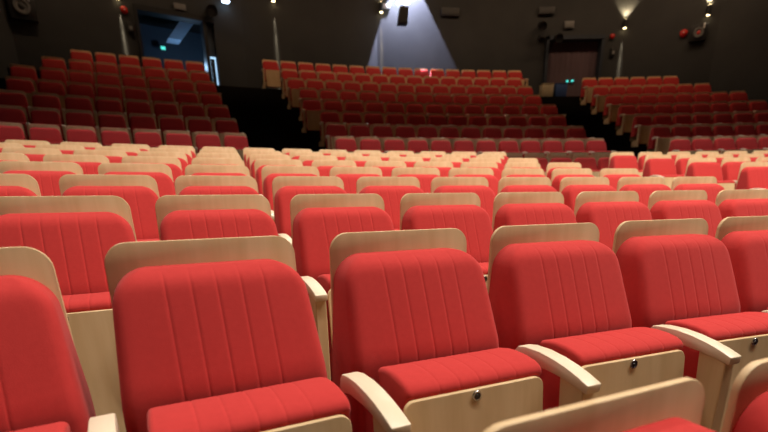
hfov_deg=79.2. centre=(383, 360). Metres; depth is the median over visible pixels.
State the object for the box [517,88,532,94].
cushion
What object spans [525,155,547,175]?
seat
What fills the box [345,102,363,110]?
cushion
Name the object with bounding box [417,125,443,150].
seat
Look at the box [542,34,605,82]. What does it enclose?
door frame
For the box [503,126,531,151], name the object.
seat
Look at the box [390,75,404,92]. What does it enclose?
seat
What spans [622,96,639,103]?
cushion
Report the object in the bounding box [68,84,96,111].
cushion
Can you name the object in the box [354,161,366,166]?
cushion
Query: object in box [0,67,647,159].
stairs
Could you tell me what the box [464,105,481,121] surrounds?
cushion
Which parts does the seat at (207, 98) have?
seat panel, panel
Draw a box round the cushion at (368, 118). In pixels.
[364,114,383,123]
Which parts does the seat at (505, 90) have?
panel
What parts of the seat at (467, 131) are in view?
panel, seat panel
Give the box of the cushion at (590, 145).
[585,141,606,154]
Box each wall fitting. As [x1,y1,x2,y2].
[120,6,127,13]
[680,29,687,36]
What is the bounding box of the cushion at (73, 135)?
[66,129,97,142]
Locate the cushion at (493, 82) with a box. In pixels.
[490,79,505,85]
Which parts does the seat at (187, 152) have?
panel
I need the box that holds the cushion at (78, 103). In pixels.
[65,97,95,126]
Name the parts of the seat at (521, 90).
panel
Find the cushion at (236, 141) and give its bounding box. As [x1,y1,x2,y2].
[224,135,248,147]
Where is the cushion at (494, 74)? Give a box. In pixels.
[492,72,506,78]
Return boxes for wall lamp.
[379,1,382,12]
[622,18,627,28]
[706,4,711,15]
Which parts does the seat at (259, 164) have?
panel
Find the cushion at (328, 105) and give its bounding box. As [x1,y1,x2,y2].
[324,101,342,110]
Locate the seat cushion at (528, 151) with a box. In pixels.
[528,151,544,152]
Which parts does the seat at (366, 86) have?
panel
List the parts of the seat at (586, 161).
panel, seat panel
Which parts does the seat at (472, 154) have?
panel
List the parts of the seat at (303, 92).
arm post, panel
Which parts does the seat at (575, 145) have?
panel, seat panel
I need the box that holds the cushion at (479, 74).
[477,72,491,77]
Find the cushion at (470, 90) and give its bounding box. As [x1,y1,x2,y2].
[467,87,482,99]
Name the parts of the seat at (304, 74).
panel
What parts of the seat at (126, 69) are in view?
panel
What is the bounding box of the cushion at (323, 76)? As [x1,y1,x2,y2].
[319,73,334,80]
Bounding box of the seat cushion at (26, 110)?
[13,105,29,122]
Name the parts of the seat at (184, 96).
panel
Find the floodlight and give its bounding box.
[396,0,409,3]
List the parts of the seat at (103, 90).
panel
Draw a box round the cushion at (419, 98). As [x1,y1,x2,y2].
[416,95,432,102]
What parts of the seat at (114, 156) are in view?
panel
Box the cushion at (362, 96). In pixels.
[359,93,376,100]
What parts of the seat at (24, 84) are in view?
panel, seat panel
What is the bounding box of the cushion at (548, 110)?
[540,106,557,114]
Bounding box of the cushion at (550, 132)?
[545,128,564,137]
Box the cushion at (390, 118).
[386,114,404,123]
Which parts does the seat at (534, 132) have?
panel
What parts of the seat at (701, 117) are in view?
panel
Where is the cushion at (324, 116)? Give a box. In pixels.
[320,112,339,135]
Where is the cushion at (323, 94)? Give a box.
[320,91,337,109]
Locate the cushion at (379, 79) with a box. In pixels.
[372,76,387,82]
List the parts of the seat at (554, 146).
panel, seat panel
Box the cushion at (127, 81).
[123,77,145,87]
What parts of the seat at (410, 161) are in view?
panel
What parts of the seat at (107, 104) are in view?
panel, arm post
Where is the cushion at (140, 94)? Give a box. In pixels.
[125,89,150,109]
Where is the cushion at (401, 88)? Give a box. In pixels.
[398,85,413,92]
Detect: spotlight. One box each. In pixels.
[205,4,217,17]
[537,36,544,43]
[538,21,546,30]
[554,33,563,42]
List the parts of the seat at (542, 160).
panel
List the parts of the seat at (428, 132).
panel, seat panel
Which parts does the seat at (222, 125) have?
seat panel, panel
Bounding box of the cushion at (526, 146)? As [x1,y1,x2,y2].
[520,141,540,157]
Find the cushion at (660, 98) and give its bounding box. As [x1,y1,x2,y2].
[657,95,674,102]
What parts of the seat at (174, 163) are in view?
panel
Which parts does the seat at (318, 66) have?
panel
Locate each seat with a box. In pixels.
[0,89,30,123]
[0,105,29,139]
[0,122,25,142]
[0,143,24,152]
[0,153,29,161]
[0,161,82,195]
[0,174,40,195]
[0,196,136,431]
[0,247,119,431]
[2,147,61,161]
[4,140,49,147]
[5,76,34,106]
[9,64,37,91]
[29,124,62,144]
[30,107,66,141]
[31,92,65,125]
[35,144,84,153]
[37,79,65,109]
[40,67,68,93]
[41,56,69,81]
[43,154,109,174]
[59,174,159,241]
[60,142,101,149]
[64,94,100,137]
[65,109,100,143]
[66,126,101,144]
[67,81,97,118]
[69,59,96,87]
[69,70,97,96]
[70,49,95,82]
[73,149,127,162]
[95,52,120,84]
[95,62,123,98]
[95,97,128,129]
[95,146,139,155]
[96,72,124,106]
[96,84,128,125]
[98,111,132,143]
[98,163,175,196]
[100,127,130,145]
[104,236,410,431]
[111,144,150,150]
[119,54,144,76]
[120,64,148,98]
[122,75,151,113]
[122,156,182,186]
[124,86,153,114]
[125,99,157,129]
[129,113,162,144]
[133,129,161,147]
[138,151,187,174]
[142,57,166,77]
[144,66,170,88]
[148,77,175,102]
[149,148,192,164]
[150,88,179,115]
[154,101,183,128]
[155,195,330,380]
[158,145,195,158]
[159,115,189,144]
[164,59,188,79]
[165,130,197,154]
[167,68,187,89]
[172,79,198,101]
[175,175,291,244]
[176,90,203,115]
[181,102,204,130]
[185,61,208,79]
[185,164,274,221]
[187,116,217,146]
[190,70,209,91]
[191,158,262,195]
[195,131,220,152]
[196,81,221,103]
[196,153,240,158]
[199,149,238,154]
[200,92,221,116]
[202,146,235,149]
[207,104,229,131]
[214,118,242,146]
[223,133,248,160]
[243,148,274,166]
[246,150,281,175]
[249,154,290,178]
[254,159,302,194]
[261,166,318,210]
[262,59,281,88]
[272,176,346,237]
[280,61,299,84]
[281,69,297,98]
[282,149,311,154]
[287,78,304,108]
[289,151,322,159]
[290,194,393,381]
[298,62,318,78]
[299,87,322,120]
[299,155,337,165]
[300,70,316,87]
[301,98,321,132]
[306,79,323,99]
[312,160,356,175]
[315,63,335,79]
[319,71,334,88]
[319,89,343,110]
[319,110,345,146]
[319,149,347,155]
[324,99,342,122]
[325,80,342,99]
[325,122,346,149]
[329,167,381,193]
[329,228,600,431]
[330,152,362,159]
[332,64,352,79]
[335,136,356,152]
[337,72,352,89]
[340,90,362,110]
[342,111,368,135]
[344,81,360,99]
[345,100,363,122]
[345,156,381,166]
[349,65,364,80]
[349,123,375,149]
[354,150,380,155]
[355,73,370,90]
[356,177,423,230]
[359,91,382,111]
[360,137,387,152]
[362,82,378,100]
[364,111,383,136]
[364,161,405,176]
[366,66,380,81]
[366,101,385,123]
[369,153,399,160]
[372,74,387,91]
[373,124,392,150]
[378,91,395,111]
[380,83,397,101]
[382,67,396,82]
[384,137,405,150]
[386,101,406,123]
[386,112,404,136]
[387,151,413,156]
[388,157,422,166]
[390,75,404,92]
[391,167,439,192]
[395,124,421,150]
[397,92,414,112]
[398,68,412,82]
[398,83,415,101]
[400,193,492,286]
[406,102,428,124]
[406,154,435,161]
[407,75,422,92]
[407,113,425,136]
[407,138,428,153]
[414,68,428,83]
[414,161,452,176]
[415,84,434,102]
[416,93,432,112]
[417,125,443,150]
[420,151,445,156]
[424,76,438,90]
[426,103,448,121]
[427,113,446,136]
[430,69,444,83]
[430,138,457,153]
[430,157,462,167]
[431,177,494,223]
[432,84,452,102]
[435,93,451,113]
[439,125,459,150]
[440,77,455,92]
[442,154,470,161]
[445,103,468,124]
[446,69,460,84]
[448,114,473,137]
[448,168,498,196]
[449,85,471,102]
[451,152,476,157]
[453,94,469,113]
[453,138,482,154]
[457,77,472,92]
[460,162,501,181]
[461,70,475,84]
[461,125,480,151]
[464,103,488,124]
[466,85,488,103]
[468,114,493,137]
[469,158,503,172]
[471,94,487,113]
[474,77,488,90]
[476,138,505,154]
[476,154,506,165]
[477,70,491,85]
[482,126,509,151]
[482,152,508,161]
[483,85,505,99]
[483,104,508,125]
[483,377,715,431]
[487,223,740,431]
[488,114,512,137]
[489,94,505,113]
[490,78,505,91]
[492,70,506,83]
[492,192,576,231]
[498,139,527,157]
[498,177,556,193]
[500,86,522,103]
[501,168,545,177]
[502,104,527,121]
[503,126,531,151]
[504,162,544,175]
[506,78,521,93]
[507,70,527,85]
[507,94,523,113]
[507,155,521,157]
[507,158,541,168]
[508,114,526,137]
[517,86,532,103]
[520,139,549,163]
[521,104,546,125]
[524,126,552,150]
[525,95,541,114]
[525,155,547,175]
[528,114,546,137]
[540,104,565,123]
[542,139,572,159]
[545,126,566,148]
[546,162,580,179]
[547,115,572,137]
[549,155,571,162]
[551,168,593,191]
[559,177,615,211]
[563,138,594,162]
[566,126,587,147]
[573,155,600,176]
[574,191,651,249]
[580,78,597,104]
[585,138,615,161]
[591,86,608,113]
[597,155,609,169]
[598,77,613,88]
[599,168,640,189]
[603,94,622,123]
[608,152,642,176]
[609,85,625,96]
[612,218,767,431]
[614,77,629,88]
[615,103,635,134]
[616,177,670,206]
[622,94,639,106]
[626,85,642,98]
[630,77,645,89]
[630,114,660,146]
[636,103,654,118]
[637,152,661,169]
[640,93,656,105]
[642,155,684,187]
[643,84,659,96]
[646,76,662,88]
[647,125,679,154]
[648,190,721,236]
[652,113,678,131]
[654,103,673,118]
[657,93,674,107]
[659,84,676,96]
[662,76,678,87]
[667,152,690,160]
[668,137,702,153]
[670,124,701,141]
[671,177,724,202]
[672,102,698,117]
[672,113,692,128]
[675,92,692,105]
[675,154,701,174]
[676,83,693,96]
[685,158,736,189]
[691,102,713,116]
[691,124,721,141]
[691,137,724,153]
[692,92,710,105]
[692,112,720,127]
[694,83,711,95]
[695,151,718,157]
[707,154,732,164]
[710,101,735,117]
[711,91,729,104]
[712,112,741,128]
[712,123,744,140]
[713,136,747,153]
[715,189,767,219]
[715,216,767,312]
[721,157,750,189]
[721,358,767,431]
[723,151,747,157]
[729,91,749,103]
[729,100,756,114]
[732,111,757,126]
[733,123,765,139]
[735,135,767,153]
[735,162,767,189]
[738,154,763,161]
[748,100,767,115]
[752,150,767,156]
[753,110,767,121]
[755,122,767,134]
[755,157,767,161]
[757,135,767,147]
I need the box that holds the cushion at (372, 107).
[366,103,383,111]
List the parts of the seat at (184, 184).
panel, armrest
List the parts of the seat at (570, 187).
panel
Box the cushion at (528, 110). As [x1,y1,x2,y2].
[521,106,538,114]
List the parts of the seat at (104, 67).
panel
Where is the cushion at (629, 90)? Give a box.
[626,87,642,93]
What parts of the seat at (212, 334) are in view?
panel, seat panel, armrest, arm post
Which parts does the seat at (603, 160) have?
panel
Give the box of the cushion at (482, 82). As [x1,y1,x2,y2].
[474,79,488,85]
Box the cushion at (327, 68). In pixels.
[316,65,330,75]
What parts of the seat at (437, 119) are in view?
panel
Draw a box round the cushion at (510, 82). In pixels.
[507,79,521,86]
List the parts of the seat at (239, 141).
panel, seat panel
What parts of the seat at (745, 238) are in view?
panel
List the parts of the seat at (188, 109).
panel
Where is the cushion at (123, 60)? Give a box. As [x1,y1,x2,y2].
[119,57,139,65]
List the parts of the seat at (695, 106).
panel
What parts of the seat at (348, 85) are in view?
panel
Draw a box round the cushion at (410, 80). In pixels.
[407,77,422,84]
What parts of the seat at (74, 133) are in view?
panel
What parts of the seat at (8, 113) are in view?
panel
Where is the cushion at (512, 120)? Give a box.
[508,116,526,125]
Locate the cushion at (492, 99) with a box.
[489,96,505,103]
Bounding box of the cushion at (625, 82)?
[614,79,629,85]
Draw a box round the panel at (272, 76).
[265,69,280,87]
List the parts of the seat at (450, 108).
panel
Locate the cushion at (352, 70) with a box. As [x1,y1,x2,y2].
[349,67,364,73]
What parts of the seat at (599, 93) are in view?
arm post, seat panel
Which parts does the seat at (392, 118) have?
seat panel, panel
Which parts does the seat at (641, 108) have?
panel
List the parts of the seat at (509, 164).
panel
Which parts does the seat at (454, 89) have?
panel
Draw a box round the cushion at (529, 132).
[524,128,543,137]
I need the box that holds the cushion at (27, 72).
[10,67,37,85]
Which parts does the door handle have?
panel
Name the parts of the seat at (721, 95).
panel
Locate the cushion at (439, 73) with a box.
[430,70,444,76]
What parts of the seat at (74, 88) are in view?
seat panel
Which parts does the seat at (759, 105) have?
panel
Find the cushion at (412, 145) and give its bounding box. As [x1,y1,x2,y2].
[407,140,428,150]
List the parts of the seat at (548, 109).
panel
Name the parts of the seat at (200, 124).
seat panel, panel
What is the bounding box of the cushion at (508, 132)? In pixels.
[503,128,522,137]
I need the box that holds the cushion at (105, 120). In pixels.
[98,114,126,139]
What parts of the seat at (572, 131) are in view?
panel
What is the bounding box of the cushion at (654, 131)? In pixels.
[647,127,670,148]
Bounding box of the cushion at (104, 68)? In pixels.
[95,64,118,75]
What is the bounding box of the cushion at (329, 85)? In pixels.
[326,82,342,89]
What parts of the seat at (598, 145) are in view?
panel, seat panel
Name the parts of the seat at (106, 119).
panel, arm post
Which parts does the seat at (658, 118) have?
panel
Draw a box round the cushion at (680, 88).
[677,85,693,92]
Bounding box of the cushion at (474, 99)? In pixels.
[471,96,487,103]
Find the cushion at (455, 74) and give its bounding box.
[446,71,460,77]
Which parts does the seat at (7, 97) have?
panel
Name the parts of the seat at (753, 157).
panel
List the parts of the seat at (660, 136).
arm post, panel, seat panel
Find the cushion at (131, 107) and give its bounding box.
[126,102,150,128]
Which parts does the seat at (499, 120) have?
panel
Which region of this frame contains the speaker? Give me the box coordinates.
[7,0,38,22]
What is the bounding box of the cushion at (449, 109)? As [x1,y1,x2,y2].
[445,105,462,124]
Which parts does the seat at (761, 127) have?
panel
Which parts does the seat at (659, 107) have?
panel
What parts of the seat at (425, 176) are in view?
panel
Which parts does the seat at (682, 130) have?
panel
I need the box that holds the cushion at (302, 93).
[299,90,317,111]
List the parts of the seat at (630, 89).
panel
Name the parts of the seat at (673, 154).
panel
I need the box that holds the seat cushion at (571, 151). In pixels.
[571,151,588,152]
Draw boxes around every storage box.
[539,83,554,96]
[553,83,567,96]
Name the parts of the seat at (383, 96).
panel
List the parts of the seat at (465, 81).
panel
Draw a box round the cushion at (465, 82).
[457,79,472,85]
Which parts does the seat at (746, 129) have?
panel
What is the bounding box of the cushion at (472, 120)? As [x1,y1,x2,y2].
[468,116,486,124]
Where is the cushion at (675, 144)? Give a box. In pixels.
[668,139,691,151]
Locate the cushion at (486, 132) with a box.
[482,128,501,137]
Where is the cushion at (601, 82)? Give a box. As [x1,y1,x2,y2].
[598,79,613,85]
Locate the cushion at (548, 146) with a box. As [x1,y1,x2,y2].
[542,141,562,156]
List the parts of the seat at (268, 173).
panel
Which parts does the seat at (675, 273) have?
panel, seat panel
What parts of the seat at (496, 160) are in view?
panel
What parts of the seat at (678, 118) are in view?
panel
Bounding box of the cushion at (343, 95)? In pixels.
[340,92,357,107]
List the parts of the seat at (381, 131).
seat panel, panel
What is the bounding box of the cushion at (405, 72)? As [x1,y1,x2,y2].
[398,69,412,75]
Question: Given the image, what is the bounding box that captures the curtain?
[546,41,597,95]
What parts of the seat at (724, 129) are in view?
panel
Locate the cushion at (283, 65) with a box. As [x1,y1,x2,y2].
[281,63,296,82]
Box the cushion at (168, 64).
[165,61,183,78]
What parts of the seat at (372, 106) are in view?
panel, seat panel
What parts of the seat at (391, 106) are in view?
panel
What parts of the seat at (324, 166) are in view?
panel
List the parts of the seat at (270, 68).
arm post, seat panel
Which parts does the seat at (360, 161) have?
panel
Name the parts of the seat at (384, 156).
panel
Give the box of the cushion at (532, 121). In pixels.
[528,117,546,125]
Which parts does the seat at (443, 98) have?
panel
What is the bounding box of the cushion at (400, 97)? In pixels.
[397,94,414,101]
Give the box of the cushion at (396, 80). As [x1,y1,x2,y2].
[390,77,404,83]
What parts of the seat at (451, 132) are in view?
panel, seat panel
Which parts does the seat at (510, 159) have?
panel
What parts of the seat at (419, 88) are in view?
panel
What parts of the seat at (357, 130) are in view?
seat panel, panel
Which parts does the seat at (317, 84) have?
panel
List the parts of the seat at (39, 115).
panel, arm post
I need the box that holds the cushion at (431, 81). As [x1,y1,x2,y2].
[424,78,438,84]
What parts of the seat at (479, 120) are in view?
panel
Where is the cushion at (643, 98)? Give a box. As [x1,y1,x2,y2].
[640,95,656,102]
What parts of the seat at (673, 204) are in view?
panel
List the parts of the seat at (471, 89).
panel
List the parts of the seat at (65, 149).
panel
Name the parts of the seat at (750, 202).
panel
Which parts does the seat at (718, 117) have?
panel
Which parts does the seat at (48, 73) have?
panel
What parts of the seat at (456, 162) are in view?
panel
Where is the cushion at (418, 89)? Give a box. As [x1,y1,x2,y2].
[415,86,431,93]
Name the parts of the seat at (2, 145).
panel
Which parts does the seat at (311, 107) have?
arm post, seat panel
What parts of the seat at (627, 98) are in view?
panel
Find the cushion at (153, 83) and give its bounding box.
[149,79,170,100]
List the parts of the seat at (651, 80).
panel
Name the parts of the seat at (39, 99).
panel, arm post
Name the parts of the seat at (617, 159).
panel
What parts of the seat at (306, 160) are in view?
panel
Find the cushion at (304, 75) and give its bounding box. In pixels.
[300,72,316,79]
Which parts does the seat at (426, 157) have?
panel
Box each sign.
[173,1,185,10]
[564,21,574,27]
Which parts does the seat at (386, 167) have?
panel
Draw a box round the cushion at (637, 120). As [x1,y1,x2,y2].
[630,116,651,136]
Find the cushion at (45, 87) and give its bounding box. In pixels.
[38,82,65,94]
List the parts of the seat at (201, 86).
panel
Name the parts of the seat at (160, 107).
panel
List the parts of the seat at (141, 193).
panel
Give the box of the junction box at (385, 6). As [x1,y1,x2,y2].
[383,3,389,8]
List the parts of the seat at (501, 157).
panel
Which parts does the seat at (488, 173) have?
panel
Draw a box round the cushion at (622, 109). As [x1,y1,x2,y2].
[616,105,635,125]
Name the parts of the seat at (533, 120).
panel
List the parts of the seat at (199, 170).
panel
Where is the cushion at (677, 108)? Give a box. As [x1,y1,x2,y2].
[673,104,691,112]
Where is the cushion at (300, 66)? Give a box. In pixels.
[298,64,313,77]
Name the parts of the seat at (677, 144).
panel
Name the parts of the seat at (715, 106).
panel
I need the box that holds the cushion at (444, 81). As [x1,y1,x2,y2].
[441,78,455,85]
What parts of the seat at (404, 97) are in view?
panel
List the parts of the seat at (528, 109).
panel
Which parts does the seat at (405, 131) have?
panel, seat panel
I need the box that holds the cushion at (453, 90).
[450,87,465,101]
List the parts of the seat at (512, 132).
panel, seat panel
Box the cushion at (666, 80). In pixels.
[663,77,678,83]
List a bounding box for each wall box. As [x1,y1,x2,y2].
[441,7,458,16]
[538,7,554,14]
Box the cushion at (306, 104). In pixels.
[302,100,321,122]
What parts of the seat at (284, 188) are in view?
panel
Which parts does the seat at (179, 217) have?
panel, armrest, arm post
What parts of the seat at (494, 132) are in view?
panel, seat panel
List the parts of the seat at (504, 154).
panel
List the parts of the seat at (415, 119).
seat panel, panel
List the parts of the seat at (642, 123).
arm post, panel, seat panel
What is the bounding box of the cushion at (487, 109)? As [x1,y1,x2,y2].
[483,106,500,117]
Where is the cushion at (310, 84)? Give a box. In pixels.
[307,81,323,88]
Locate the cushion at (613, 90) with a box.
[609,87,625,93]
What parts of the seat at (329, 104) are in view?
panel, seat panel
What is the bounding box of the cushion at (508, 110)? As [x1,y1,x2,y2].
[502,106,519,117]
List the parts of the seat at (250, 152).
panel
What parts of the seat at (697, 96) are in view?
panel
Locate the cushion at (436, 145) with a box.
[430,140,451,150]
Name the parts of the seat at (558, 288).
panel, seat panel, armrest, arm post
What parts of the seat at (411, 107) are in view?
panel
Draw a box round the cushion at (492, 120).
[488,116,506,125]
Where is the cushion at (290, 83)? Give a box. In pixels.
[287,80,304,100]
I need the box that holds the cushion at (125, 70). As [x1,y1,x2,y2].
[121,66,141,85]
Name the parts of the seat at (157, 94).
panel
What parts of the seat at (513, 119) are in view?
panel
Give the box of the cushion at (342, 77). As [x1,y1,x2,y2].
[337,74,352,81]
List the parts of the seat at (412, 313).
panel, seat panel, armrest, arm post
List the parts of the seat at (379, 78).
panel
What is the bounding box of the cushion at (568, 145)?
[563,141,584,154]
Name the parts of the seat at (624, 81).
panel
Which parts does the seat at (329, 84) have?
panel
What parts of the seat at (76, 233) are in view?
panel, seat panel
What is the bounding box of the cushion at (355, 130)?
[350,125,369,136]
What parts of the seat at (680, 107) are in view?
panel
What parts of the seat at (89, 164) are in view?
panel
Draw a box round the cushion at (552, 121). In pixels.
[547,117,566,125]
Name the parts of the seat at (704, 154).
panel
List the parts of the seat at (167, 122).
panel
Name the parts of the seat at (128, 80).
panel, arm post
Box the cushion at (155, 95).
[151,91,173,113]
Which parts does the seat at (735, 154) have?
panel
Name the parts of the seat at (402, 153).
panel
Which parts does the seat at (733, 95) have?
panel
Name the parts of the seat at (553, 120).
panel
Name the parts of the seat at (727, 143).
panel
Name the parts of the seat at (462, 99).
panel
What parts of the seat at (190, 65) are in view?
panel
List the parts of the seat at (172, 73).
panel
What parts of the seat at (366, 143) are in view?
panel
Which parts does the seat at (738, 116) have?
panel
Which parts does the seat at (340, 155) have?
panel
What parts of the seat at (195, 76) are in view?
panel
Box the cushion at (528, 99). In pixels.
[525,96,541,103]
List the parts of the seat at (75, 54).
panel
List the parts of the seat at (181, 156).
panel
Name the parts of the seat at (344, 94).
panel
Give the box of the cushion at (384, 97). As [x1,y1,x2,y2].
[379,93,395,101]
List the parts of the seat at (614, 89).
panel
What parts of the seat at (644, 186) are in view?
panel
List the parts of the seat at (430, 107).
panel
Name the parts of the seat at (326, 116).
arm post, panel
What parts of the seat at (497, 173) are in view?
panel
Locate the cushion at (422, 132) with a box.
[417,127,437,137]
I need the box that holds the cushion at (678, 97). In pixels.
[675,94,692,102]
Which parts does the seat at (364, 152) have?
panel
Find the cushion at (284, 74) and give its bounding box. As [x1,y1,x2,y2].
[281,71,297,90]
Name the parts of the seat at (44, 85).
panel, seat panel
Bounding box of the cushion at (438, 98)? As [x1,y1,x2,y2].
[435,95,451,102]
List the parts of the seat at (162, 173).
panel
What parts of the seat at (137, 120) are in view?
panel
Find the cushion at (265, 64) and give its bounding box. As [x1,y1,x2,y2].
[262,61,278,81]
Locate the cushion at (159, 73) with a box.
[145,69,165,87]
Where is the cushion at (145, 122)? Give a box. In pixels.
[130,116,156,143]
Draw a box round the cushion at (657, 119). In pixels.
[652,115,671,124]
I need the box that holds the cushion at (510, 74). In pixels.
[507,72,522,78]
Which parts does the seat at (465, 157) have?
panel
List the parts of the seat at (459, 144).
panel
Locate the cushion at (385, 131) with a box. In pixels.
[373,126,392,136]
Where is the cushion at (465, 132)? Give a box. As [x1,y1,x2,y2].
[461,128,480,137]
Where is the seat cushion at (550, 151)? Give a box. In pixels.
[550,151,566,152]
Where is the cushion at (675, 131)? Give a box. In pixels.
[671,127,691,135]
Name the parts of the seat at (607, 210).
panel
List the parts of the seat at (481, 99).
panel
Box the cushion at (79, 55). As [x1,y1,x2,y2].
[70,51,95,72]
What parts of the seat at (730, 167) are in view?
panel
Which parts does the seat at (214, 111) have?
seat panel, panel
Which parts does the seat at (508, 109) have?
panel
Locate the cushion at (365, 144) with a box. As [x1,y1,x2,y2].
[360,139,381,150]
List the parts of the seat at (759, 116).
panel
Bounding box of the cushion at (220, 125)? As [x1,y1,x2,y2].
[215,120,238,133]
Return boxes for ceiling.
[138,14,200,33]
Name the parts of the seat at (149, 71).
panel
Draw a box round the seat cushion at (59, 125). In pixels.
[33,123,63,141]
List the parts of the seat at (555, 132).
panel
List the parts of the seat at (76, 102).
panel, arm post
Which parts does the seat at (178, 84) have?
panel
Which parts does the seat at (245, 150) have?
panel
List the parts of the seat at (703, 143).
panel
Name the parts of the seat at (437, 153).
panel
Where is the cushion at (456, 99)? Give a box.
[453,96,469,103]
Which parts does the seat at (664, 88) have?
panel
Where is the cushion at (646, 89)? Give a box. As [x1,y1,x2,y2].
[643,86,659,93]
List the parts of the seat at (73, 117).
panel, arm post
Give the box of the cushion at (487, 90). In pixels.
[483,87,499,94]
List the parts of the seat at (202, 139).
panel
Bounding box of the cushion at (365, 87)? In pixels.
[362,84,378,91]
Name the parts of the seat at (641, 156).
panel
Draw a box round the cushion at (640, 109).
[636,105,654,113]
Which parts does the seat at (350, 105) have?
panel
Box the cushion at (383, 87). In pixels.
[380,84,396,92]
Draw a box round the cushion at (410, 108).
[406,104,423,119]
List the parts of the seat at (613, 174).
panel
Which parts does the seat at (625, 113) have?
arm post, seat panel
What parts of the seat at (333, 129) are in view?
arm post, seat panel, panel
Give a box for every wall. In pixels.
[0,0,18,77]
[5,0,627,94]
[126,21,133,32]
[139,24,204,69]
[610,48,614,55]
[619,0,767,103]
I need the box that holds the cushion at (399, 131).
[395,127,415,136]
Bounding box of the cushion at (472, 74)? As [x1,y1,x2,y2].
[461,71,475,77]
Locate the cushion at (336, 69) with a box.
[333,66,347,72]
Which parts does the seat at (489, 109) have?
panel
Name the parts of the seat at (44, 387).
panel, armrest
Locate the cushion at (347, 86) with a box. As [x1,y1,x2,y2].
[344,83,360,90]
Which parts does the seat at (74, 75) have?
panel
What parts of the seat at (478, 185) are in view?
panel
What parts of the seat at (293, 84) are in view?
arm post, seat panel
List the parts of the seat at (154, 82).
panel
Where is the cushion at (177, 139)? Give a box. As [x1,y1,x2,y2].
[166,133,192,146]
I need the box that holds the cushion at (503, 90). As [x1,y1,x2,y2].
[500,87,516,94]
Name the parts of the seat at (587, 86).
arm post, seat panel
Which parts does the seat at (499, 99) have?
panel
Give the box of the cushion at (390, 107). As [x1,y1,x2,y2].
[386,103,403,112]
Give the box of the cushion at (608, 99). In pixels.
[603,96,622,115]
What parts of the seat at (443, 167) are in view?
panel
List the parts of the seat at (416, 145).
panel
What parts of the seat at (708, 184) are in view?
panel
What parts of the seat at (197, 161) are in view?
panel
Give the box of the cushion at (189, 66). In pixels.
[186,63,204,77]
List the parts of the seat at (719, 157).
panel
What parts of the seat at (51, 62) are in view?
panel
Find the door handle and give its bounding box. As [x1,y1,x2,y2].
[210,57,218,84]
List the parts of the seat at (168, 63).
panel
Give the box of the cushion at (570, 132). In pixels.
[566,128,585,137]
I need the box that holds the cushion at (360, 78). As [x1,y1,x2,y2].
[355,75,370,81]
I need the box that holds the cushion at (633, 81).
[630,78,645,84]
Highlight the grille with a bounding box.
[399,7,407,21]
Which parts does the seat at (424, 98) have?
panel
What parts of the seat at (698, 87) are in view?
panel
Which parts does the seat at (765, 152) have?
panel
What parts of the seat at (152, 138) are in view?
panel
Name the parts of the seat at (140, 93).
panel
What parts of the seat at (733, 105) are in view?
panel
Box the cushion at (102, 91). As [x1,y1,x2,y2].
[97,86,124,111]
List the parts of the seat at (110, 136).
panel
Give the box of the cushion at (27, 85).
[6,79,34,91]
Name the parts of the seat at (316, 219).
seat panel, panel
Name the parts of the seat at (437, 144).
panel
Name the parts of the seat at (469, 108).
panel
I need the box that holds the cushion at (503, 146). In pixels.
[498,141,518,151]
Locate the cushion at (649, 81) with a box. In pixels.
[646,78,662,84]
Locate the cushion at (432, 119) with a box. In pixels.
[427,115,446,124]
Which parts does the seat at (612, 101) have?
arm post, seat panel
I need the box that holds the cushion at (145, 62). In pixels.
[142,59,161,73]
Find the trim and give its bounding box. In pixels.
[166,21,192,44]
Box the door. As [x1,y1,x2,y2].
[132,3,218,82]
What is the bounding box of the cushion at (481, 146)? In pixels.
[476,141,496,154]
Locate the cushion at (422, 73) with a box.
[414,70,428,76]
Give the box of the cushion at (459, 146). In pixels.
[453,141,474,151]
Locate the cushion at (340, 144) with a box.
[335,139,356,149]
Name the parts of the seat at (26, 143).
panel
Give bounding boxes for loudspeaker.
[397,0,408,26]
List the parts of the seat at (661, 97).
panel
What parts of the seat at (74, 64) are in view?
panel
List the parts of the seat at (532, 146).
panel, seat panel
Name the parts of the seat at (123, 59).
panel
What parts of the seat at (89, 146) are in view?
panel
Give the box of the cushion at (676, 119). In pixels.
[672,115,691,123]
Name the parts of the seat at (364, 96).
panel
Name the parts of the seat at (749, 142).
panel, seat panel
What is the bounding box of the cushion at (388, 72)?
[382,69,396,75]
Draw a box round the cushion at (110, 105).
[96,99,122,120]
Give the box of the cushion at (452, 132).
[439,127,459,137]
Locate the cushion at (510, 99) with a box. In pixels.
[507,96,523,103]
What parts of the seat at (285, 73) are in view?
arm post, seat panel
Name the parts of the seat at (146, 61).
panel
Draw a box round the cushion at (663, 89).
[660,86,676,92]
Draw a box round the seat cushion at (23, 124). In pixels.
[0,121,27,139]
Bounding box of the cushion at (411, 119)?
[407,115,425,124]
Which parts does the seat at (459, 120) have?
panel, seat panel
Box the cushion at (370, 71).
[366,68,380,74]
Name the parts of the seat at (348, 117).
panel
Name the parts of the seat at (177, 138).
panel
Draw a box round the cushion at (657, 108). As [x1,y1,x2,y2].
[654,105,672,112]
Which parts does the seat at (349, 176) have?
panel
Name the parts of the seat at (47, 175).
panel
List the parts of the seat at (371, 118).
seat panel, panel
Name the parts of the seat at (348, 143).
panel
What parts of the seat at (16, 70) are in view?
panel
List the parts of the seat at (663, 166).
panel, seat panel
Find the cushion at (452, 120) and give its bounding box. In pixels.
[448,116,466,124]
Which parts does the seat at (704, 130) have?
panel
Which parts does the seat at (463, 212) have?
panel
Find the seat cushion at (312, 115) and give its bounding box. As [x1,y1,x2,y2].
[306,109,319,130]
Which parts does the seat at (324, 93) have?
panel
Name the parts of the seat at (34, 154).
panel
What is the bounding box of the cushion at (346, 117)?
[342,113,361,131]
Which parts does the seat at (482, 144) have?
panel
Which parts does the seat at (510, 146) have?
panel, seat panel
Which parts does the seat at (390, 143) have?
panel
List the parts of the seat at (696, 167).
panel, seat panel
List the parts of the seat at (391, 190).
panel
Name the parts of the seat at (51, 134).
panel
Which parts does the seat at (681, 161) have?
panel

